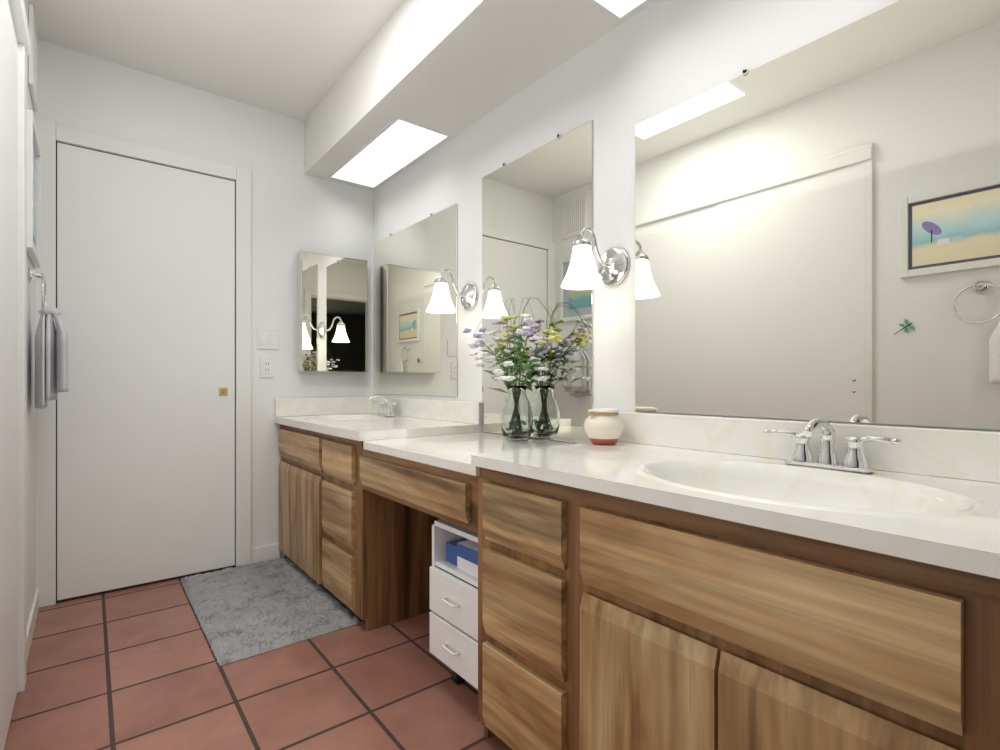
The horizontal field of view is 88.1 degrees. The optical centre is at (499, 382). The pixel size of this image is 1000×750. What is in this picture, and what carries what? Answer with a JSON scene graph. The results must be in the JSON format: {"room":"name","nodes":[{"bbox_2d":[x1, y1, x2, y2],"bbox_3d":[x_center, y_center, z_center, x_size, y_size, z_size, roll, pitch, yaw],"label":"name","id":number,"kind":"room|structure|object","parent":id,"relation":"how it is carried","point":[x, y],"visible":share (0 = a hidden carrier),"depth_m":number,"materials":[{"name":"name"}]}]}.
{"room":"bathroom","nodes":[
{"label":"bathroom","id":0,"kind":"room"},
{"bbox_2d":[24,0,35,621],"bbox_3d":[-0.974,-0.260,0.855,0.100,2.460,3.650,0,0,-38],"label":"wall","id":1,"kind":"structure","parent":0,"point":[30,441],"depth_m":2.03,"materials":[{"name":"white paint"}]},
{"bbox_2d":[0,0,17,749],"bbox_3d":[-1.084,-0.053,1.087,0.014,2.022,1.350,0,0,-38],"label":"door","id":2,"kind":"structure","parent":1,"relation":"attached to","point":[8,365],"depth_m":1.43,"materials":[{"name":"white wood"}]},
{"bbox_2d":[9,0,30,692],"bbox_3d":[-1.092,-0.087,1.109,0.030,2.115,1.455,0,0,-38],"label":"trim","id":3,"kind":"structure","parent":1,"relation":"attached to","point":[18,11],"depth_m":1.62,"materials":[{"name":"white"}]},
{"bbox_2d":[28,4,37,111],"bbox_3d":[-1.853,-1.280,2.052,0.012,0.300,0.260,0,0,-38],"label":"air vent","id":4,"kind":"object","parent":1,"relation":"in","point":[33,71],"visible":1,"depth_m":2.01,"materials":[{"name":"white metal"}]},
{"bbox_2d":[27,589,38,659],"bbox_3d":[-1.778,0.927,1.956,0.011,0.085,0.722,0,0,-39],"label":"baseboard","id":5,"kind":"structure","parent":1,"relation":"attached to","point":[34,610],"depth_m":1.99,"materials":[{"name":"white"}]},
{"bbox_2d":[27,109,40,268],"bbox_3d":[-1.803,-0.725,1.997,0.022,0.490,0.430,0,0,-38],"label":"picture frame","id":6,"kind":"object","parent":1,"relation":"attached to","point":[33,200],"visible":0.81,"depth_m":1.99,"materials":[{"name":"white wood"}]},
{"bbox_2d":[29,267,67,408],"bbox_3d":[-1.758,-0.173,2.014,0.114,0.537,0.247,0,0,-38],"label":"towel ring","id":7,"kind":"object","parent":1,"relation":"attached to","point":[51,361],"visible":1,"depth_m":1.96,"materials":[{"name":"silver metal"}]},
{"bbox_2d":[34,306,67,408],"bbox_3d":[-1.751,-0.100,2.019,0.096,0.391,0.247,0,0,-38],"label":"towel","id":8,"kind":"object","parent":7,"relation":"hanging from","point":[51,343],"depth_m":1.95,"materials":[{"name":"white fabric"}]},
{"bbox_2d":[36,39,372,557],"bbox_3d":[-1.429,-0.260,2.760,1.560,2.460,0.100,0,0,-38],"label":"wall","id":9,"kind":"structure","parent":0,"point":[295,210],"depth_m":2.81,"materials":[{"name":"white paint"}]},
{"bbox_2d":[35,119,250,607],"bbox_3d":[-1.668,-0.083,2.491,0.862,2.106,0.023,0,0,-38],"label":"door frame","id":10,"kind":"structure","parent":9,"relation":"attached to","point":[49,134],"depth_m":2.37,"materials":[{"name":"white wood"}]},
{"bbox_2d":[56,141,235,602],"bbox_3d":[-1.665,-0.047,2.487,0.718,2.034,0.033,0,0,-38],"label":"door","id":11,"kind":"structure","parent":9,"relation":"in","point":[146,402],"depth_m":2.47,"materials":[{"name":"grey wood"}]},
{"bbox_2d":[260,356,273,377],"bbox_3d":[-1.269,-0.087,2.817,0.070,0.115,0.009,0,0,-38],"label":"electrical outlet plate","id":12,"kind":"object","parent":9,"relation":"attached to","point":[267,366],"visible":1,"depth_m":2.81,"materials":[{"name":"white plastic"}]},
{"bbox_2d":[257,327,279,349],"bbox_3d":[-1.264,-0.242,2.821,0.115,0.115,0.009,0,0,-38],"label":"switch plate","id":13,"kind":"object","parent":9,"relation":"attached to","point":[268,338],"visible":1,"depth_m":2.82,"materials":[{"name":"white plastic"}]},
{"bbox_2d":[298,251,367,371],"bbox_3d":[-0.969,-0.400,3.013,0.387,0.668,0.078,0,0,-38],"label":"medicine cabinet mirror","id":14,"kind":"object","parent":9,"relation":"attached to","point":[332,313],"visible":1,"depth_m":2.97,"materials":[{"name":"clear glass"}]},
{"bbox_2d":[30,0,403,120],"bbox_3d":[-0.324,-1.530,1.371,1.760,0.080,3.650,0,0,-38],"label":"ceiling","id":15,"kind":"structure","parent":0,"point":[294,59],"depth_m":2.24,"materials":[{"name":"white paint"}]},
{"bbox_2d":[304,0,655,190],"bbox_3d":[0.122,-1.340,1.726,0.420,0.300,3.450,0,0,-38],"label":"soffit beam","id":16,"kind":"structure","parent":15,"relation":"attached to","point":[453,68],"depth_m":2.01,"materials":[{"name":"white paint"}]},
{"bbox_2d":[328,116,451,188],"bbox_3d":[-0.611,-1.187,2.728,0.290,0.006,0.860,0,0,-39],"label":"light panel","id":17,"kind":"object","parent":16,"relation":"attached to","point":[395,146],"depth_m":2.66,"materials":[{"name":"white plastic"}]},
{"bbox_2d":[586,0,651,22],"bbox_3d":[0.559,-1.187,1.256,0.290,0.006,0.900,0,0,-39],"label":"light panel","id":18,"kind":"object","parent":16,"relation":"attached to","point":[619,10],"depth_m":1.63,"materials":[{"name":"white plastic"}]},
{"bbox_2d":[4,561,511,749],"bbox_3d":[-0.324,1.000,1.371,1.760,0.060,3.650,0,0,-38],"label":"floor","id":19,"kind":"structure","parent":0,"point":[138,668],"depth_m":1.64,"materials":[{"name":"tile"}]},
{"bbox_2d":[180,557,361,665],"bbox_3d":[-1.059,0.955,2.307,0.519,0.026,0.974,0,0,-38],"label":"bath rug","id":20,"kind":"object","parent":19,"relation":"on","point":[245,611],"visible":1,"depth_m":2.18,"materials":[{"name":"grey fabric"}]},
{"bbox_2d":[430,518,477,689],"bbox_3d":[0.007,0.704,1.663,0.419,0.529,0.285,0,0,-38],"label":"cart","id":21,"kind":"object","parent":19,"relation":"on","point":[454,607],"visible":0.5,"depth_m":1.56,"materials":[{"name":"white plastic"}]},
{"bbox_2d":[279,420,999,749],"bbox_3d":[0.063,0.609,1.679,0.564,0.722,3.444,0,0,-38],"label":"bathroom vanity","id":22,"kind":"object","parent":19,"relation":"on","point":[673,582],"depth_m":0.95,"materials":[{"name":"brown wood"}]},
{"bbox_2d":[363,432,610,467],"bbox_3d":[-0.073,0.236,1.852,0.562,0.032,0.730,0,0,-38],"label":"countertop","id":23,"kind":"structure","parent":22,"relation":"on","point":[465,449],"depth_m":1.68,"materials":[{"name":"white stone"}]},
{"bbox_2d":[463,298,561,439],"bbox_3d":[0.018,-0.050,1.945,0.282,0.537,0.443,0,0,-38],"label":"flower vase","id":24,"kind":"object","parent":23,"relation":"on","point":[516,418],"visible":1,"depth_m":1.96,"materials":[{"name":"clear glass"}]},
{"bbox_2d":[584,408,623,444],"bbox_3d":[0.329,0.136,1.635,0.128,0.111,0.128,0,0,-38],"label":"ceramic pot","id":25,"kind":"object","parent":23,"relation":"on","point":[603,426],"visible":1,"depth_m":1.59,"materials":[{"name":"beige ceramic"}]},
{"bbox_2d":[373,0,999,443],"bbox_3d":[0.325,-0.260,1.888,0.100,2.460,3.650,0,0,-38],"label":"wall","id":26,"kind":"structure","parent":0,"point":[617,84],"depth_m":1.74,"materials":[{"name":"white paint"}]},
{"bbox_2d":[374,203,456,396],"bbox_3d":[-0.491,-0.403,2.824,0.010,0.936,0.912,0,0,-38],"label":"mirror","id":27,"kind":"object","parent":26,"relation":"attached to","point":[415,347],"visible":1,"depth_m":2.78,"materials":[{"name":"clear glass"}]},
{"bbox_2d":[426,269,477,313],"bbox_3d":[-0.227,-0.414,2.321,0.223,0.194,0.135,0,0,-38],"label":"sconce","id":28,"kind":"object","parent":26,"relation":"attached to","point":[441,302],"visible":1,"depth_m":2.29,"materials":[{"name":"white glass"}]},
{"bbox_2d":[482,120,592,442],"bbox_3d":[0.120,-0.357,2.056,0.010,1.148,0.645,0,0,-38],"label":"mirror","id":29,"kind":"object","parent":26,"relation":"attached to","point":[537,210],"visible":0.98,"depth_m":1.99,"materials":[{"name":"clear glass"}]},
{"bbox_2d":[561,226,629,289],"bbox_3d":[0.295,-0.404,1.666,0.223,0.194,0.135,0,0,-38],"label":"sconce","id":30,"kind":"object","parent":26,"relation":"attached to","point":[584,273],"visible":1,"depth_m":1.67,"materials":[{"name":"white glass"}]},
{"bbox_2d":[635,0,999,429],"bbox_3d":[0.879,-0.375,1.102,0.010,0.932,1.430,0,0,-38],"label":"mirror","id":31,"kind":"object","parent":26,"relation":"attached to","point":[817,228],"visible":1,"depth_m":1.21,"materials":[{"name":"clear glass"}]}
]}

